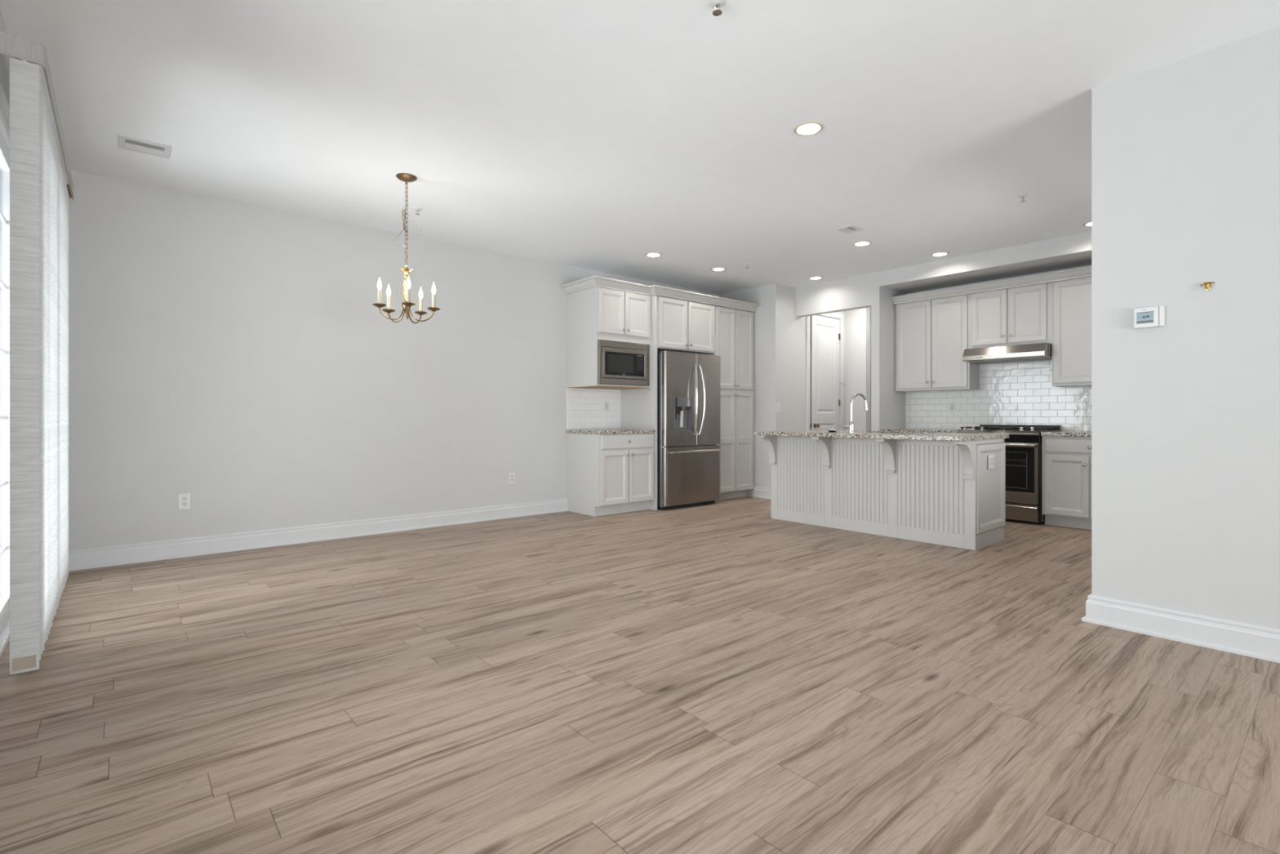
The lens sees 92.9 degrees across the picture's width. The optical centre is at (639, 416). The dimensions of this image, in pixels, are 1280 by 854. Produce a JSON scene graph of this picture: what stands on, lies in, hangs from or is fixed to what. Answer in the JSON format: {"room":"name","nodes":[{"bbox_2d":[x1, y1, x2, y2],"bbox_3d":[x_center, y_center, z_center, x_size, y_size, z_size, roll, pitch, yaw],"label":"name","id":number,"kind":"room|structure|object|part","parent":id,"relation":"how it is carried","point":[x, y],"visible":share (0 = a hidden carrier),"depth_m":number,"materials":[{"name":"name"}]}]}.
{"room":"empty living room","nodes":[
{"label":"empty living room","id":0,"kind":"room"},
{"bbox_2d":[0,8,15,130],"bbox_3d":[-0.421,-0.316,-0.215,0.160,2.746,11.219,0,0,-40],"label":"wall","id":1,"kind":"structure","parent":0,"point":[4,60],"depth_m":2.65,"materials":[{"name":"paint"}]},
{"bbox_2d":[0,107,9,657],"bbox_3d":[-3.258,-0.163,3.096,0.140,2.440,1.820,0,0,-40],"label":"door","id":2,"kind":"structure","parent":1,"relation":"in","point":[4,130],"depth_m":3.07,"materials":[{"name":"glass"}]},
{"bbox_3d":[-2.975,-0.168,2.793,0.003,2.170,0.770,0,0,-40],"label":"glass","id":3,"kind":"part","parent":2,"relation":"part of","materials":[{"name":"white"}]},
{"bbox_2d":[0,209,6,556],"bbox_3d":[-2.970,-0.168,2.797,0.008,2.150,0.770,0,0,-40],"label":"grille","id":4,"kind":"object","parent":2,"relation":"attached to","point":[2,212],"depth_m":3.05,"materials":[{"name":"plastic"}]},
{"bbox_2d":[0,31,74,674],"bbox_3d":[-3.170,-0.248,3.241,0.141,2.574,2.054,0,0,-40],"label":"vertical blind","id":5,"kind":"object","parent":1,"relation":"attached to","point":[40,194],"visible":1,"depth_m":2.50,"materials":[{"name":"fabric"}]},
{"bbox_2d":[62,168,719,550],"bbox_3d":[-0.452,-0.316,7.204,9.740,2.746,0.128,0,0,-40],"label":"wall","id":6,"kind":"structure","parent":0,"point":[240,358],"depth_m":5.05,"materials":[{"name":"paint"}]},
{"bbox_2d":[177,493,191,509],"bbox_3d":[-3.431,0.642,4.585,0.075,0.120,0.007,0,0,-40],"label":"wall outlet","id":7,"kind":"object","parent":6,"relation":"attached to","point":[184,500],"visible":1,"depth_m":4.58,"materials":[{"name":"white plastic"}]},
{"bbox_2d":[69,497,568,571],"bbox_3d":[-2.399,0.988,5.447,4.177,0.138,0.036,0,0,-40],"label":"baseboard","id":8,"kind":"structure","parent":6,"relation":"attached to","point":[136,553],"depth_m":5.02,"materials":[{"name":"paint"}]},
{"bbox_2d":[508,472,515,484],"bbox_3d":[-1.340,0.647,6.369,0.070,0.115,0.007,0,0,-40],"label":"wall outlet","id":9,"kind":"object","parent":6,"relation":"attached to","point":[511,475],"visible":1,"depth_m":6.36,"materials":[{"name":"white plastic"}]},
{"bbox_2d":[604,401,608,411],"bbox_3d":[-0.394,-0.116,7.165,0.070,0.115,0.007,0,0,-40],"label":"wall outlet","id":10,"kind":"object","parent":6,"relation":"attached to","point":[606,403],"visible":1,"depth_m":7.16,"materials":[{"name":"white plastic"}]},
{"bbox_2d":[566,286,651,389],"bbox_3d":[-0.332,-0.840,6.832,0.766,1.045,0.608,0,0,-40],"label":"upper cabinet","id":11,"kind":"object","parent":6,"relation":"attached to","point":[595,313],"visible":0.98,"depth_m":6.61,"materials":[{"name":"paint"}]},
{"bbox_3d":[-0.305,-1.119,6.505,0.354,0.468,0.020,0,0,-40],"label":"door","id":12,"kind":"part","parent":11,"relation":"part of","materials":[{"name":"paint"}]},
{"bbox_2d":[597,339,648,386],"bbox_3d":[-0.313,-0.570,6.786,0.694,0.462,0.466,0,0,-40],"label":"microwave","id":13,"kind":"object","parent":11,"relation":"in","point":[619,363],"visible":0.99,"depth_m":6.59,"materials":[{"name":"silver metal"}]},
{"bbox_3d":[-0.170,-0.573,6.619,0.606,0.324,0.026,0,0,-40],"label":"door","id":14,"kind":"part","parent":13,"relation":"part of","materials":[{"name":"silver metal"}]},
{"bbox_3d":[-0.169,-0.564,6.623,0.550,0.246,0.022,0,0,-40],"label":"door glass","id":15,"kind":"part","parent":13,"relation":"part of","materials":[{"name":"black glass"}]},
{"bbox_3d":[-0.028,-1.119,6.742,0.358,0.468,0.020,0,0,-40],"label":"door","id":16,"kind":"part","parent":11,"relation":"part of","materials":[{"name":"paint"}]},
{"bbox_2d":[560,275,759,311],"bbox_3d":[0.338,-1.407,7.332,2.607,0.088,0.716,0,0,-40],"label":"crown molding","id":17,"kind":"structure","parent":11,"relation":"on","point":[593,281],"depth_m":6.81,"materials":[{"name":"paint"}]},
{"bbox_2d":[657,295,714,354],"bbox_3d":[0.367,-1.069,7.395,0.955,0.587,0.658,0,0,-40],"label":"upper cabinet","id":18,"kind":"object","parent":6,"relation":"attached to","point":[682,326],"visible":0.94,"depth_m":7.14,"materials":[{"name":"paint"}]},
{"bbox_3d":[0.387,-1.071,7.031,0.446,0.567,0.020,0,0,-40],"label":"door","id":19,"kind":"part","parent":18,"relation":"part of","materials":[{"name":"paint"}]},
{"bbox_3d":[0.737,-1.071,7.329,0.442,0.567,0.020,0,0,-40],"label":"door","id":20,"kind":"part","parent":18,"relation":"part of","materials":[{"name":"paint"}]},
{"bbox_2d":[0,496,1279,853],"bbox_3d":[3.236,1.117,2.878,9.740,0.120,11.500,0,0,-40],"label":"floor","id":21,"kind":"structure","parent":0,"point":[726,676],"depth_m":2.25,"materials":[{"name":"brown wood"}]},
{"bbox_2d":[566,433,653,516],"bbox_3d":[-0.316,0.623,6.813,0.766,0.868,0.658,0,0,-40],"label":"base cabinet","id":22,"kind":"object","parent":21,"relation":"on","point":[606,474],"visible":0.99,"depth_m":6.57,"materials":[{"name":"paint"}]},
{"bbox_2d":[565,428,655,434],"bbox_3d":[-0.327,0.171,6.813,0.779,0.037,0.628,0,0,-40],"label":"countertop","id":23,"kind":"structure","parent":22,"relation":"on","point":[615,431],"depth_m":6.60,"materials":[{"name":"stone"}]},
{"bbox_3d":[-0.268,0.649,6.473,0.362,0.568,0.020,0,0,-40],"label":"door","id":24,"kind":"part","parent":22,"relation":"part of","materials":[{"name":"paint"}]},
{"bbox_3d":[-0.127,0.274,6.593,0.733,0.150,0.020,0,0,-40],"label":"drawer","id":25,"kind":"part","parent":22,"relation":"part of","materials":[{"name":"paint"}]},
{"bbox_3d":[0.015,0.649,6.714,0.362,0.568,0.020,0,0,-40],"label":"door","id":26,"kind":"part","parent":22,"relation":"part of","materials":[{"name":"paint"}]},
{"bbox_2d":[620,294,657,510],"bbox_3d":[-0.021,-0.152,7.085,0.037,2.419,0.626,0,0,-40],"label":"panel","id":27,"kind":"object","parent":21,"relation":"on","point":[638,406],"visible":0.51,"depth_m":6.91,"materials":[{"name":"paint"}]},
{"bbox_2d":[657,351,719,510],"bbox_3d":[0.433,0.161,7.310,0.917,1.792,0.797,0,0,-40],"label":"refrigerator","id":28,"kind":"object","parent":21,"relation":"on","point":[688,384],"visible":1,"depth_m":7.00,"materials":[{"name":"metal"}]},
{"bbox_3d":[0.449,-0.198,6.955,0.481,1.065,0.078,0,0,-40],"label":"door","id":29,"kind":"part","parent":28,"relation":"part of","materials":[{"name":"silver metal"}]},
{"bbox_3d":[0.491,-0.154,6.976,0.236,0.122,0.064,0,0,-40],"label":"control panel","id":30,"kind":"part","parent":28,"relation":"part of","materials":[{"name":"metal"}]},
{"bbox_3d":[0.615,0.678,7.097,0.917,0.654,0.078,0,0,-40],"label":"freezer drawer","id":31,"kind":"part","parent":28,"relation":"part of","materials":[{"name":"silver metal"}]},
{"bbox_3d":[0.643,0.407,7.041,0.777,0.036,0.067,0,0,-40],"label":"handle","id":32,"kind":"part","parent":28,"relation":"part of","materials":[{"name":"silver metal"}]},
{"bbox_3d":[0.647,-0.193,7.029,0.033,0.824,0.101,0,0,-11],"label":"handle","id":33,"kind":"part","parent":28,"relation":"part of","materials":[{"name":"silver metal"}]},
{"bbox_3d":[0.716,-0.193,7.088,0.101,0.824,0.032,0,0,21],"label":"handle","id":34,"kind":"part","parent":28,"relation":"part of","materials":[{"name":"silver metal"}]},
{"bbox_3d":[0.800,-0.198,7.255,0.430,1.065,0.078,0,0,-40],"label":"door","id":35,"kind":"part","parent":28,"relation":"part of","materials":[{"name":"silver metal"}]},
{"bbox_2d":[707,305,754,500],"bbox_3d":[1.020,-0.152,7.952,0.762,2.419,0.658,0,0,-40],"label":"pantry cabinet","id":36,"kind":"object","parent":21,"relation":"on","point":[733,328],"visible":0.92,"depth_m":7.73,"materials":[{"name":"paint"}]},
{"bbox_3d":[1.067,-0.850,7.612,0.360,1.010,0.020,0,0,-40],"label":"door","id":37,"kind":"part","parent":36,"relation":"part of","materials":[{"name":"paint"}]},
{"bbox_3d":[1.067,0.315,7.612,0.360,1.260,0.020,0,0,-40],"label":"door","id":38,"kind":"part","parent":36,"relation":"part of","materials":[{"name":"paint"}]},
{"bbox_3d":[1.348,-0.850,7.850,0.356,1.010,0.020,0,0,-40],"label":"door","id":39,"kind":"part","parent":36,"relation":"part of","materials":[{"name":"paint"}]},
{"bbox_3d":[1.348,0.315,7.850,0.356,1.260,0.020,0,0,-40],"label":"door","id":40,"kind":"part","parent":36,"relation":"part of","materials":[{"name":"paint"}]},
{"bbox_2d":[758,435,1005,550],"bbox_3d":[2.158,0.623,5.677,0.834,0.868,1.991,0,0,-40],"label":"kitchen island","id":41,"kind":"object","parent":21,"relation":"on","point":[946,493],"visible":0.88,"depth_m":5.28,"materials":[{"name":"paint"}]},
{"bbox_3d":[1.598,0.594,6.041,0.015,0.704,0.544,0,0,-40],"label":"beadboard panel","id":42,"kind":"part","parent":41,"relation":"part of","materials":[{"name":"paint"}]},
{"bbox_3d":[2.008,0.594,5.560,0.015,0.704,0.551,0,0,-40],"label":"beadboard panel","id":43,"kind":"part","parent":41,"relation":"part of","materials":[{"name":"paint"}]},
{"bbox_2d":[753,430,1008,440],"bbox_3d":[2.160,0.171,5.686,0.965,0.037,2.006,0,0,-40],"label":"island countertop","id":44,"kind":"structure","parent":41,"relation":"on","point":[838,433],"depth_m":5.23,"materials":[{"name":"stone"}]},
{"bbox_2d":[826,426,837,431],"bbox_3d":[1.834,0.129,5.802,0.096,0.046,0.096,0,0,-40],"label":"strainer","id":45,"kind":"object","parent":44,"relation":"on","point":[832,429],"visible":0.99,"depth_m":5.77,"materials":[{"name":"silver metal"}]},
{"bbox_2d":[837,392,868,432],"bbox_3d":[2.052,-0.036,5.805,0.296,0.376,0.119,0,0,-4],"label":"faucet","id":46,"kind":"object","parent":44,"relation":"on","point":[851,426],"visible":1,"depth_m":5.77,"materials":[{"name":"silver metal"}]},
{"bbox_3d":[1.950,0.097,5.819,0.111,0.042,0.034,0,0,45],"label":"lever","id":47,"kind":"part","parent":46,"relation":"part of","materials":[{"name":"silver metal"}]},
{"bbox_3d":[2.421,0.594,5.076,0.015,0.704,0.550,0,0,-40],"label":"beadboard panel","id":48,"kind":"part","parent":41,"relation":"part of","materials":[{"name":"paint"}]},
{"bbox_3d":[2.880,0.623,5.011,0.598,0.868,0.020,0,0,-40],"label":"frame","id":49,"kind":"part","parent":41,"relation":"part of","materials":[{"name":"paint"}]},
{"bbox_2d":[987,454,994,469],"bbox_3d":[2.878,0.374,4.986,0.118,0.115,0.007,0,0,-40],"label":"wall outlet","id":50,"kind":"object","parent":41,"relation":"attached to","point":[990,457],"visible":1,"depth_m":4.97,"materials":[{"name":"white plastic"}]},
{"bbox_3d":[2.880,0.580,5.004,0.583,0.702,0.030,0,0,-40],"label":"panel","id":51,"kind":"part","parent":41,"relation":"part of","materials":[{"name":"paint"}]},
{"bbox_2d":[956,424,1061,524],"bbox_3d":[3.836,0.575,6.346,0.686,0.965,0.776,0,0,-40],"label":"range","id":52,"kind":"object","parent":21,"relation":"on","point":[1024,446],"visible":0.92,"depth_m":6.00,"materials":[{"name":"black metal"}]},
{"bbox_3d":[3.612,0.163,6.154,0.096,0.044,0.754,0,0,-40],"label":"control panel","id":53,"kind":"part","parent":52,"relation":"part of","materials":[{"name":"silver metal"}]},
{"bbox_2d":[970,428,1061,431],"bbox_3d":[3.853,0.146,6.359,0.645,0.012,0.770,0,0,-40],"label":"cooktop","id":54,"kind":"object","parent":52,"relation":"in","point":[971,429],"depth_m":6.18,"materials":[{"name":"black metal"}]},
{"bbox_3d":[4.072,0.116,6.547,0.063,0.048,0.764,0,0,-40],"label":"vent trim","id":55,"kind":"part","parent":52,"relation":"part of","materials":[{"name":"black metal"}]},
{"bbox_3d":[3.595,0.285,6.146,0.054,0.027,0.704,0,0,-40],"label":"handle","id":56,"kind":"part","parent":52,"relation":"part of","materials":[{"name":"silver metal"}]},
{"bbox_3d":[3.603,0.895,6.158,0.030,0.024,0.728,0,0,-40],"label":"handle","id":57,"kind":"part","parent":52,"relation":"part of","materials":[{"name":"silver metal"}]},
{"bbox_3d":[3.627,0.560,6.179,0.042,0.597,0.728,0,0,-40],"label":"oven door","id":58,"kind":"part","parent":52,"relation":"part of","materials":[{"name":"silver metal"}]},
{"bbox_3d":[3.628,0.949,6.179,0.040,0.156,0.728,0,0,-40],"label":"drawer","id":59,"kind":"part","parent":52,"relation":"part of","materials":[{"name":"silver metal"}]},
{"bbox_3d":[3.813,1.042,6.325,0.390,0.030,0.694,0,0,-40],"label":"kick plate","id":60,"kind":"part","parent":52,"relation":"part of","materials":[{"name":"black plastic"}]},
{"bbox_2d":[1042,435,1091,529],"bbox_3d":[4.446,0.623,5.669,0.656,0.868,1.057,0,0,-40],"label":"base cabinet","id":61,"kind":"object","parent":21,"relation":"on","point":[1066,460],"visible":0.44,"depth_m":5.74,"materials":[{"name":"paint"}]},
{"bbox_2d":[1040,431,1091,436],"bbox_3d":[4.453,0.171,5.661,0.639,0.037,1.077,0,0,-40],"label":"countertop","id":62,"kind":"structure","parent":61,"relation":"on","point":[1068,433],"depth_m":5.75,"materials":[{"name":"stone"}]},
{"bbox_3d":[4.015,0.652,5.728,0.020,0.566,0.353,0,0,-40],"label":"door","id":63,"kind":"part","parent":61,"relation":"part of","materials":[{"name":"paint"}]},
{"bbox_3d":[4.133,0.279,5.591,0.020,0.133,0.715,0,0,-40],"label":"drawer","id":64,"kind":"part","parent":61,"relation":"part of","materials":[{"name":"paint"}]},
{"bbox_3d":[4.250,0.652,5.452,0.020,0.566,0.352,0,0,-40],"label":"door","id":65,"kind":"part","parent":61,"relation":"part of","materials":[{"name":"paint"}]},
{"bbox_3d":[3.324,0.623,6.985,0.656,0.868,0.873,0,0,-40],"label":"base cabinet","id":66,"kind":"object","parent":21,"relation":"on","visible":0},
{"bbox_2d":[880,428,957,432],"bbox_3d":[3.324,0.171,6.985,0.639,0.037,0.873,0,0,-40],"label":"countertop","id":67,"kind":"structure","parent":66,"relation":"on","point":[929,430],"depth_m":6.80,"materials":[{"name":"stone"}]},
{"bbox_2d":[0,0,1279,294],"bbox_3d":[3.236,-1.759,2.878,9.740,0.140,11.500,0,0,-40],"label":"ceiling","id":68,"kind":"structure","parent":0,"point":[600,135],"depth_m":3.41,"materials":[{"name":"paint"}]},
{"bbox_2d":[118,133,170,158],"bbox_3d":[-3.101,-1.685,3.811,0.250,0.007,0.235,0,0,-40],"label":"ceiling vent","id":69,"kind":"object","parent":68,"relation":"in","point":[125,142],"visible":1,"depth_m":3.80,"materials":[{"name":"metal"}]},
{"bbox_2d":[372,173,439,323],"bbox_3d":[-1.658,-1.179,4.283,0.431,1.020,0.442,0,0,-40],"label":"chandelier","id":70,"kind":"object","parent":68,"relation":"hanging from","point":[406,304],"visible":1,"depth_m":4.29,"materials":[{"name":"gold metal"}]},
{"bbox_3d":[-1.784,-0.907,4.168,0.031,0.092,0.031,0,0,-40],"label":"flame bulb","id":71,"kind":"part","parent":70,"relation":"part of","materials":[{"name":"white glass"}]},
{"bbox_3d":[-1.810,-0.907,4.385,0.031,0.092,0.031,0,0,-40],"label":"flame bulb","id":72,"kind":"part","parent":70,"relation":"part of","materials":[{"name":"white glass"}]},
{"bbox_3d":[-1.722,-0.727,4.225,0.177,0.114,0.009,0,0,-43],"label":"arm","id":73,"kind":"part","parent":70,"relation":"part of","materials":[{"name":"gold metal"}]},
{"bbox_3d":[-1.737,-0.727,4.344,0.177,0.114,0.009,0,0,29],"label":"arm","id":74,"kind":"part","parent":70,"relation":"part of","materials":[{"name":"gold metal"}]},
{"bbox_3d":[-1.657,-1.352,4.287,0.033,0.588,0.045,0,0,27],"label":"chain","id":75,"kind":"part","parent":70,"relation":"part of","materials":[{"name":"gold metal"}]},
{"bbox_3d":[-1.605,-0.727,4.202,0.009,0.114,0.177,0,0,-25],"label":"arm","id":76,"kind":"part","parent":70,"relation":"part of","materials":[{"name":"gold metal"}]},
{"bbox_3d":[-1.569,-0.907,4.126,0.031,0.092,0.031,0,0,-40],"label":"flame bulb","id":77,"kind":"part","parent":70,"relation":"part of","materials":[{"name":"white glass"}]},
{"bbox_3d":[-1.628,-0.727,4.395,0.009,0.114,0.177,0,0,11],"label":"arm","id":78,"kind":"part","parent":70,"relation":"part of","materials":[{"name":"gold metal"}]},
{"bbox_3d":[-1.612,-0.907,4.477,0.031,0.092,0.031,0,0,-40],"label":"flame bulb","id":79,"kind":"part","parent":70,"relation":"part of","materials":[{"name":"white glass"}]},
{"bbox_3d":[-1.546,-0.727,4.307,0.177,0.114,0.009,0,0,-7],"label":"arm","id":80,"kind":"part","parent":70,"relation":"part of","materials":[{"name":"gold metal"}]},
{"bbox_3d":[-1.463,-0.907,4.317,0.031,0.092,0.031,0,0,-40],"label":"flame bulb","id":81,"kind":"part","parent":70,"relation":"part of","materials":[{"name":"white glass"}]},
{"bbox_2d":[413,207,422,214],"bbox_3d":[-1.810,-1.666,4.955,0.072,0.046,0.072,0,0,-40],"label":"sprinkler","id":82,"kind":"object","parent":68,"relation":"attached to","point":[418,209],"visible":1,"depth_m":4.95,"materials":[{"name":"white plastic"}]},
{"bbox_2d":[645,252,661,257],"bbox_3d":[0.140,-1.705,6.353,0.172,0.048,0.172,0,0,-40],"label":"recessed light","id":83,"kind":"object","parent":68,"relation":"in","point":[650,254],"visible":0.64,"depth_m":6.40,"materials":[{"name":"white plastic"}]},
{"bbox_2d":[708,0,726,16],"bbox_3d":[0.315,-1.666,2.480,0.072,0.046,0.072,0,0,-40],"label":"sprinkler","id":84,"kind":"object","parent":68,"relation":"attached to","point":[716,4],"visible":1,"depth_m":2.48,"materials":[{"name":"silver metal"}]},
{"bbox_2d":[711,266,725,271],"bbox_3d":[0.899,-1.705,6.972,0.172,0.048,0.172,0,0,-40],"label":"recessed light","id":85,"kind":"object","parent":68,"relation":"in","point":[716,268],"visible":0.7,"depth_m":7.02,"materials":[{"name":"white plastic"}]},
{"bbox_2d":[793,120,823,135],"bbox_3d":[0.988,-1.705,3.568,0.172,0.048,0.172,0,0,-40],"label":"recessed light","id":86,"kind":"object","parent":68,"relation":"in","point":[806,128],"visible":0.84,"depth_m":3.60,"materials":[{"name":"white plastic"}]},
{"bbox_2d":[808,275,822,279],"bbox_3d":[2.143,-1.705,7.419,0.172,0.048,0.172,0,0,-40],"label":"recessed light","id":87,"kind":"object","parent":68,"relation":"in","point":[814,277],"visible":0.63,"depth_m":7.46,"materials":[{"name":"white plastic"}]},
{"bbox_2d":[835,224,863,233],"bbox_3d":[1.889,-1.685,5.491,0.190,0.007,0.170,0,0,-40],"label":"ceiling vent","id":88,"kind":"object","parent":68,"relation":"in","point":[850,228],"visible":1,"depth_m":5.49,"materials":[{"name":"metal"}]},
{"bbox_2d":[853,240,871,245],"bbox_3d":[2.169,-1.705,5.939,0.172,0.048,0.172,0,0,-40],"label":"recessed light","id":89,"kind":"object","parent":68,"relation":"in","point":[860,242],"visible":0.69,"depth_m":5.98,"materials":[{"name":"white plastic"}]},
{"bbox_2d":[930,251,948,256],"bbox_3d":[3.117,-1.705,6.329,0.172,0.048,0.172,0,0,-40],"label":"recessed light","id":90,"kind":"object","parent":68,"relation":"in","point":[940,253],"visible":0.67,"depth_m":6.36,"materials":[{"name":"white plastic"}]},
{"bbox_2d":[1017,193,1028,202],"bbox_3d":[2.933,-1.666,4.660,0.072,0.046,0.072,0,0,-40],"label":"sprinkler","id":91,"kind":"object","parent":68,"relation":"attached to","point":[1022,196],"visible":1,"depth_m":4.65,"materials":[{"name":"silver metal"}]},
{"bbox_2d":[1083,221,1091,226],"bbox_3d":[3.973,-1.705,5.313,0.172,0.048,0.172,0,0,-40],"label":"recessed light","id":92,"kind":"object","parent":68,"relation":"in","point":[1087,224],"visible":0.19,"depth_m":5.37,"materials":[{"name":"white plastic"}]},
{"bbox_2d":[719,283,844,496],"bbox_3d":[2.505,-0.316,9.022,2.880,2.746,0.959,0,0,-40],"label":"wall","id":93,"kind":"structure","parent":0,"point":[780,336],"depth_m":7.89,"materials":[{"name":"paint"}]},
{"bbox_2d":[752,486,771,499],"bbox_3d":[1.859,0.988,8.045,0.701,0.138,0.382,0,0,-40],"label":"baseboard","id":94,"kind":"structure","parent":93,"relation":"attached to","point":[757,491],"depth_m":7.86,"materials":[{"name":"paint"}]},
{"bbox_2d":[776,403,780,412],"bbox_3d":[1.765,-0.110,7.754,0.072,0.115,0.010,0,0,-40],"label":"light switch","id":95,"kind":"object","parent":93,"relation":"attached to","point":[778,405],"visible":1,"depth_m":7.75,"materials":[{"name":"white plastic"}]},
{"bbox_2d":[806,312,843,430],"bbox_3d":[2.530,-0.199,8.480,0.885,2.512,0.138,0,0,-40],"label":"trim","id":96,"kind":"structure","parent":93,"relation":"attached to","point":[832,315],"depth_m":8.52,"materials":[{"name":"paint"}]},
{"bbox_2d":[809,315,844,430],"bbox_3d":[2.566,-0.164,8.446,0.740,2.432,0.179,0,0,-40],"label":"door","id":97,"kind":"structure","parent":93,"relation":"in","point":[824,335],"depth_m":8.41,"materials":[{"name":"paint"}]},
{"bbox_3d":[2.394,0.127,8.236,0.060,0.060,0.069,0,0,-40],"label":"knob","id":98,"kind":"part","parent":97,"relation":"part of","materials":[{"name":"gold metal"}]},
{"bbox_2d":[844,306,871,431],"bbox_3d":[3.464,-0.316,8.514,0.420,2.746,1.058,0,0,-40],"label":"wall","id":99,"kind":"structure","parent":0,"point":[857,322],"depth_m":8.62,"materials":[{"name":"paint"}]},
{"bbox_2d":[795,231,1091,431],"bbox_3d":[4.238,-0.316,7.318,2.455,2.746,3.883,0,0,-40],"label":"wall","id":100,"kind":"structure","parent":0,"point":[875,291],"depth_m":7.12,"materials":[{"name":"paint"}]},
{"bbox_2d":[895,293,979,391],"bbox_3d":[3.438,-0.822,7.094,0.324,1.042,0.845,0,0,-40],"label":"upper cabinet","id":101,"kind":"object","parent":100,"relation":"attached to","point":[932,336],"visible":0.98,"depth_m":6.97,"materials":[{"name":"paint"}]},
{"bbox_3d":[3.220,-0.834,7.159,0.020,1.014,0.404,0,0,-40],"label":"door","id":102,"kind":"part","parent":101,"relation":"part of","materials":[{"name":"paint"}]},
{"bbox_3d":[3.482,-0.834,6.851,0.020,1.014,0.384,0,0,-40],"label":"door","id":103,"kind":"part","parent":101,"relation":"part of","materials":[{"name":"paint"}]},
{"bbox_2d":[891,266,1091,304],"bbox_3d":[3.910,-1.386,6.287,0.060,0.086,2.694,0,0,-40],"label":"crown molding","id":104,"kind":"structure","parent":100,"relation":"attached to","point":[1083,272],"depth_m":6.43,"materials":[{"name":"paint"}]},
{"bbox_2d":[905,360,1091,431],"bbox_3d":[4.169,-0.316,6.495,0.008,0.935,2.720,0,0,-40],"label":"backsplash","id":105,"kind":"structure","parent":100,"relation":"attached to","point":[1018,393],"depth_m":6.65,"materials":[{"name":"tile"}]},
{"bbox_2d":[949,402,955,412],"bbox_3d":[3.642,-0.105,7.101,0.007,0.115,0.070,0,0,-40],"label":"wall outlet","id":106,"kind":"object","parent":105,"relation":"attached to","point":[952,405],"visible":1,"depth_m":7.10,"materials":[{"name":"white plastic"}]},
{"bbox_2d":[962,342,1051,364],"bbox_3d":[3.905,-0.656,6.425,0.479,0.143,0.766,0,0,-40],"label":"range hood","id":107,"kind":"object","parent":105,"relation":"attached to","point":[1039,351],"visible":0.95,"depth_m":6.28,"materials":[{"name":"silver metal"}]},
{"bbox_2d":[969,282,1051,348],"bbox_3d":[3.965,-1.036,6.476,0.324,0.614,0.779,0,0,-40],"label":"upper cabinet","id":108,"kind":"object","parent":100,"relation":"attached to","point":[1020,315],"visible":0.96,"depth_m":6.37,"materials":[{"name":"paint"}]},
{"bbox_3d":[3.749,-1.055,6.538,0.020,0.572,0.347,0,0,-40],"label":"door","id":109,"kind":"part","parent":108,"relation":"part of","materials":[{"name":"paint"}]},
{"bbox_3d":[3.985,-1.055,6.262,0.020,0.572,0.345,0,0,-40],"label":"door","id":110,"kind":"part","parent":108,"relation":"part of","materials":[{"name":"paint"}]},
{"bbox_2d":[1051,276,1091,386],"bbox_3d":[4.563,-0.822,5.774,0.324,1.042,1.066,0,0,-40],"label":"upper cabinet","id":111,"kind":"object","parent":100,"relation":"attached to","point":[1071,299],"visible":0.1,"depth_m":5.97,"materials":[{"name":"paint"}]},
{"bbox_2d":[1091,25,1279,628],"bbox_3d":[4.445,-0.316,0.752,0.120,2.746,6.377,0,0,-40],"label":"wall","id":112,"kind":"structure","parent":0,"point":[1185,152],"depth_m":2.85,"materials":[{"name":"paint"}]},
{"bbox_2d":[1133,305,1164,328],"bbox_3d":[2.469,-0.480,2.954,0.029,0.100,0.117,0,0,-40],"label":"thermostat","id":113,"kind":"object","parent":112,"relation":"attached to","point":[1154,316],"visible":1,"depth_m":2.94,"materials":[{"name":"white plastic"}]},
{"bbox_2d":[1081,593,1279,662],"bbox_3d":[4.712,0.988,1.004,0.926,0.138,6.413,0,0,-40],"label":"baseboard","id":114,"kind":"structure","parent":112,"relation":"attached to","point":[1251,640],"depth_m":2.84,"materials":[{"name":"paint"}]},
{"bbox_2d":[1200,281,1214,290],"bbox_3d":[2.608,-0.597,2.797,0.021,0.039,0.050,0,0,-40],"label":"wall hook","id":115,"kind":"object","parent":112,"relation":"attached to","point":[1207,285],"visible":1,"depth_m":2.80,"materials":[{"name":"gold metal"}]},
{"bbox_3d":[2.608,-0.609,2.797,0.012,0.014,0.050,0,0,-40],"label":"arm","id":116,"kind":"part","parent":115,"relation":"part of","materials":[{"name":"gold metal"}]}
]}

